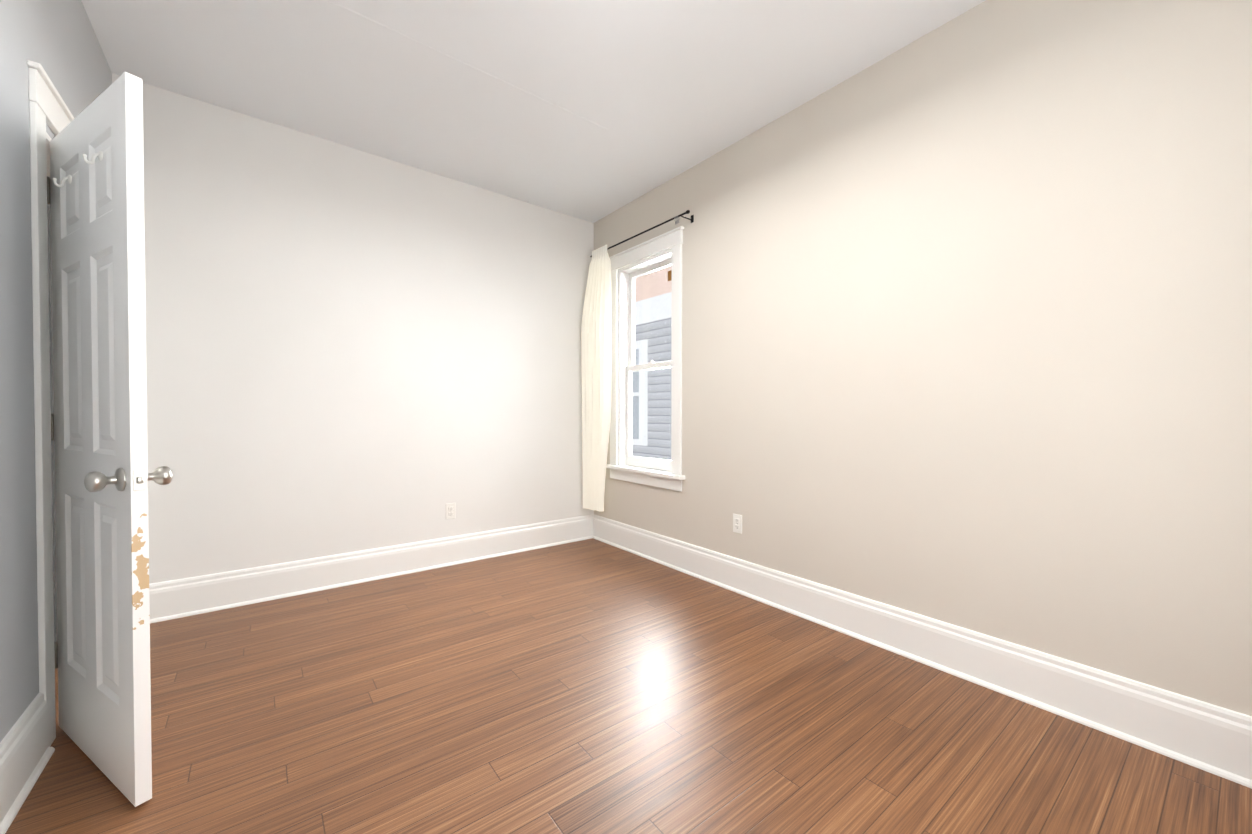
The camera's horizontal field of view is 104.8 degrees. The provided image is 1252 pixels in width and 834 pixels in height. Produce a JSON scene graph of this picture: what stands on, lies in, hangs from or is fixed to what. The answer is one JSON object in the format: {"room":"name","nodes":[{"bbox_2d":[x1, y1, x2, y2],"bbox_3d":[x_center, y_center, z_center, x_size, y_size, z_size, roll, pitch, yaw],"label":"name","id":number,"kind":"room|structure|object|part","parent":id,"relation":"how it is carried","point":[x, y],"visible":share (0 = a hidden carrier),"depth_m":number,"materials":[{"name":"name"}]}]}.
{"room":"empty bedroom","nodes":[
{"label":"empty bedroom","id":0,"kind":"room"},
{"bbox_2d":[47,204,56,641],"bbox_3d":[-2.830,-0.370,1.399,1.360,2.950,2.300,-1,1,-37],"label":"door jamb","id":1,"kind":"structure","parent":0,"point":[52,412],"depth_m":2.11,"materials":[{"name":"grey"}]},
{"bbox_2d":[0,0,111,741],"bbox_3d":[-1.408,-0.361,0.776,0.140,2.950,4.180,-1,1,-37],"label":"wall","id":2,"kind":"structure","parent":0,"point":[57,40],"depth_m":1.48,"materials":[{"name":"paint"}]},
{"bbox_2d":[0,693,54,833],"bbox_3d":[-0.986,1.018,0.386,0.033,0.203,3.018,-1,1,-37],"label":"baseboard","id":3,"kind":"structure","parent":2,"relation":"attached to","point":[26,752],"depth_m":1.42,"materials":[{"name":"white paint"}]},
{"bbox_2d":[27,60,74,746],"bbox_3d":[-2.280,-0.023,1.926,0.190,2.242,1.056,-1,1,-37],"label":"door frame","id":4,"kind":"structure","parent":2,"relation":"attached to","point":[48,107],"depth_m":1.58,"materials":[{"name":"white paint"}]},
{"bbox_2d":[47,177,57,668],"bbox_3d":[-2.002,0.025,1.679,0.011,1.714,0.011,-1,1,-37],"label":"jamb hinges","id":5,"kind":"object","parent":4,"relation":"attached to","point":[52,438],"visible":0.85,"depth_m":1.68,"materials":[{"name":"grey metal"}]},
{"bbox_2d":[49,72,172,806],"bbox_3d":[-1.674,0.070,1.522,0.724,2.040,0.180,0,1,29],"label":"door","id":6,"kind":"structure","parent":2,"relation":"in","point":[103,476],"depth_m":1.45,"materials":[{"name":"paint"}]},
{"bbox_2d":[52,175,71,186],"bbox_3d":[-1.822,-0.765,1.555,0.027,0.048,0.040,0,1,29],"label":"hook","id":7,"kind":"object","parent":6,"relation":"attached to","point":[69,178],"depth_m":1.56,"materials":[{"name":"white plastic"}]},
{"bbox_2d":[82,151,102,163],"bbox_3d":[-1.565,-0.763,1.412,0.027,0.048,0.040,0,1,29],"label":"hook","id":8,"kind":"object","parent":6,"relation":"attached to","point":[99,154],"depth_m":1.41,"materials":[{"name":"white plastic"}]},
{"bbox_3d":[-1.405,0.177,1.374,0.109,0.068,0.180,0,1,29],"label":"knob","id":9,"kind":"part","parent":6,"relation":"part of","materials":[{"name":"silver metal"}]},
{"bbox_2d":[112,73,593,583],"bbox_3d":[-1.497,-0.397,3.428,3.225,2.950,0.140,-1,1,-37],"label":"wall","id":10,"kind":"structure","parent":0,"point":[349,349],"depth_m":3.08,"materials":[{"name":"paint"}]},
{"bbox_2d":[149,514,593,623],"bbox_3d":[-1.444,0.977,3.378,2.945,0.203,0.033,-1,1,-37],"label":"baseboard","id":11,"kind":"structure","parent":10,"relation":"attached to","point":[179,598],"depth_m":3.09,"materials":[{"name":"white paint"}]},
{"bbox_2d":[446,503,455,519],"bbox_3d":[-1.279,0.687,3.516,0.070,0.115,0.009,-1,1,-37],"label":"electrical outlet","id":12,"kind":"object","parent":10,"relation":"attached to","point":[450,510],"visible":1,"depth_m":3.51,"materials":[{"name":"white plastic"}]},
{"bbox_2d":[81,0,985,222],"bbox_3d":[-0.183,-1.811,1.694,3.225,0.276,4.460,-1,1,-37],"label":"ceiling","id":13,"kind":"structure","parent":0,"point":[662,91],"depth_m":2.40,"materials":[{"name":"paint"}]},
{"bbox_2d":[327,0,607,129],"bbox_3d":[-1.000,-1.732,2.191,2.250,0.056,0.014,-1,1,-37],"label":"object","id":14,"kind":"structure","parent":13,"relation":"attached to","point":[460,61],"depth_m":2.33,"materials":[{"name":"paint"}]},
{"bbox_2d":[5,538,1251,833],"bbox_3d":[-0.183,1.151,1.734,3.225,0.100,4.460,-1,1,-37],"label":"floor","id":15,"kind":"structure","parent":0,"point":[589,686],"depth_m":1.69,"materials":[{"name":"brown wood"}]},
{"bbox_2d":[594,0,1251,715],"bbox_3d":[1.041,-0.387,2.652,0.140,2.950,4.180,-1,1,-37],"label":"wall","id":16,"kind":"structure","parent":0,"point":[966,320],"depth_m":1.93,"materials":[{"name":"paint"}]},
{"bbox_2d":[590,210,693,256],"bbox_3d":[0.094,-1.350,3.665,0.114,0.065,1.179,-1,1,-37],"label":"curtain rod","id":17,"kind":"object","parent":16,"relation":"attached to","point":[677,221],"visible":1,"depth_m":3.36,"materials":[{"name":"black metal"}]},
{"bbox_2d":[581,245,611,511],"bbox_3d":[-0.245,-0.307,4.026,0.323,2.184,0.092,1,1,42],"label":"curtain","id":18,"kind":"object","parent":17,"relation":"hanging from","point":[596,340],"visible":1,"depth_m":4.00,"materials":[{"name":"fabric"}]},
{"bbox_2d":[606,226,684,490],"bbox_3d":[0.184,-0.405,3.752,0.222,1.847,0.914,-1,1,-37],"label":"window","id":19,"kind":"structure","parent":16,"relation":"in","point":[653,251],"depth_m":3.81,"materials":[{"name":"white paint"}]},
{"bbox_3d":[0.200,-0.007,3.770,0.034,0.822,0.638,-1,1,-37],"label":"window sash","id":20,"kind":"part","parent":19,"relation":"part of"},
{"bbox_3d":[0.230,-0.788,3.782,0.034,0.823,0.638,-1,1,-37],"label":"window sash","id":21,"kind":"part","parent":19,"relation":"part of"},
{"bbox_3d":[0.200,-0.025,3.769,0.004,0.710,0.556,-1,1,-37],"label":"glass","id":22,"kind":"part","parent":19,"relation":"part of","materials":[{"name":"clear glass"}]},
{"bbox_3d":[0.230,-0.784,3.782,0.004,0.739,0.556,-1,1,-37],"label":"glass","id":23,"kind":"part","parent":19,"relation":"part of","materials":[{"name":"clear glass"}]},
{"bbox_2d":[668,270,671,280],"bbox_3d":[0.340,-1.067,3.628,0.003,0.075,0.073,-1,1,-37],"label":"window sticker","id":24,"kind":"object","parent":19,"relation":"attached to","point":[670,275],"visible":0.64,"depth_m":3.63,"materials":[{"name":"brown paper"}]},
{"bbox_2d":[733,514,741,533],"bbox_3d":[0.693,0.664,2.998,0.009,0.115,0.070,-1,1,-37],"label":"electrical outlet","id":25,"kind":"object","parent":16,"relation":"attached to","point":[737,523],"visible":1,"depth_m":2.99,"materials":[{"name":"white plastic"}]},
{"bbox_2d":[593,514,1251,788],"bbox_3d":[0.972,0.988,2.618,0.033,0.203,4.180,-1,1,-37],"label":"baseboard","id":26,"kind":"structure","parent":16,"relation":"attached to","point":[1209,737],"depth_m":1.93,"materials":[{"name":"white paint"}]},
{"bbox_3d":[0.253,2.076,5.432,1.950,0.050,8.500,-1,1,-37],"label":"ground","id":27,"kind":"structure","parent":0,"visible":0},
{"bbox_2d":[632,317,670,460],"bbox_3d":[0.944,0.319,5.938,0.208,3.450,8.500,-1,1,-37],"label":"wall","id":28,"kind":"structure","parent":27,"relation":"on","point":[650,337],"depth_m":6.47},
{"bbox_3d":[-0.052,-0.326,7.062,0.004,1.270,0.890,-1,1,-37],"label":"neighbor glass","id":29,"kind":"part","parent":28,"relation":"part of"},
{"bbox_2d":[632,292,670,445],"bbox_3d":[0.789,-0.549,5.807,0.400,1.910,8.500,-1,1,-37],"label":"trim","id":30,"kind":"structure","parent":28,"relation":"attached to","point":[662,311],"depth_m":6.60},
{"bbox_2d":[635,266,671,300],"bbox_3d":[0.987,-3.681,5.917,0.200,4.550,8.500,-1,1,-37],"label":"neighboring building exterior","id":31,"kind":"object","parent":28,"relation":"on","point":[642,281],"depth_m":6.59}
]}

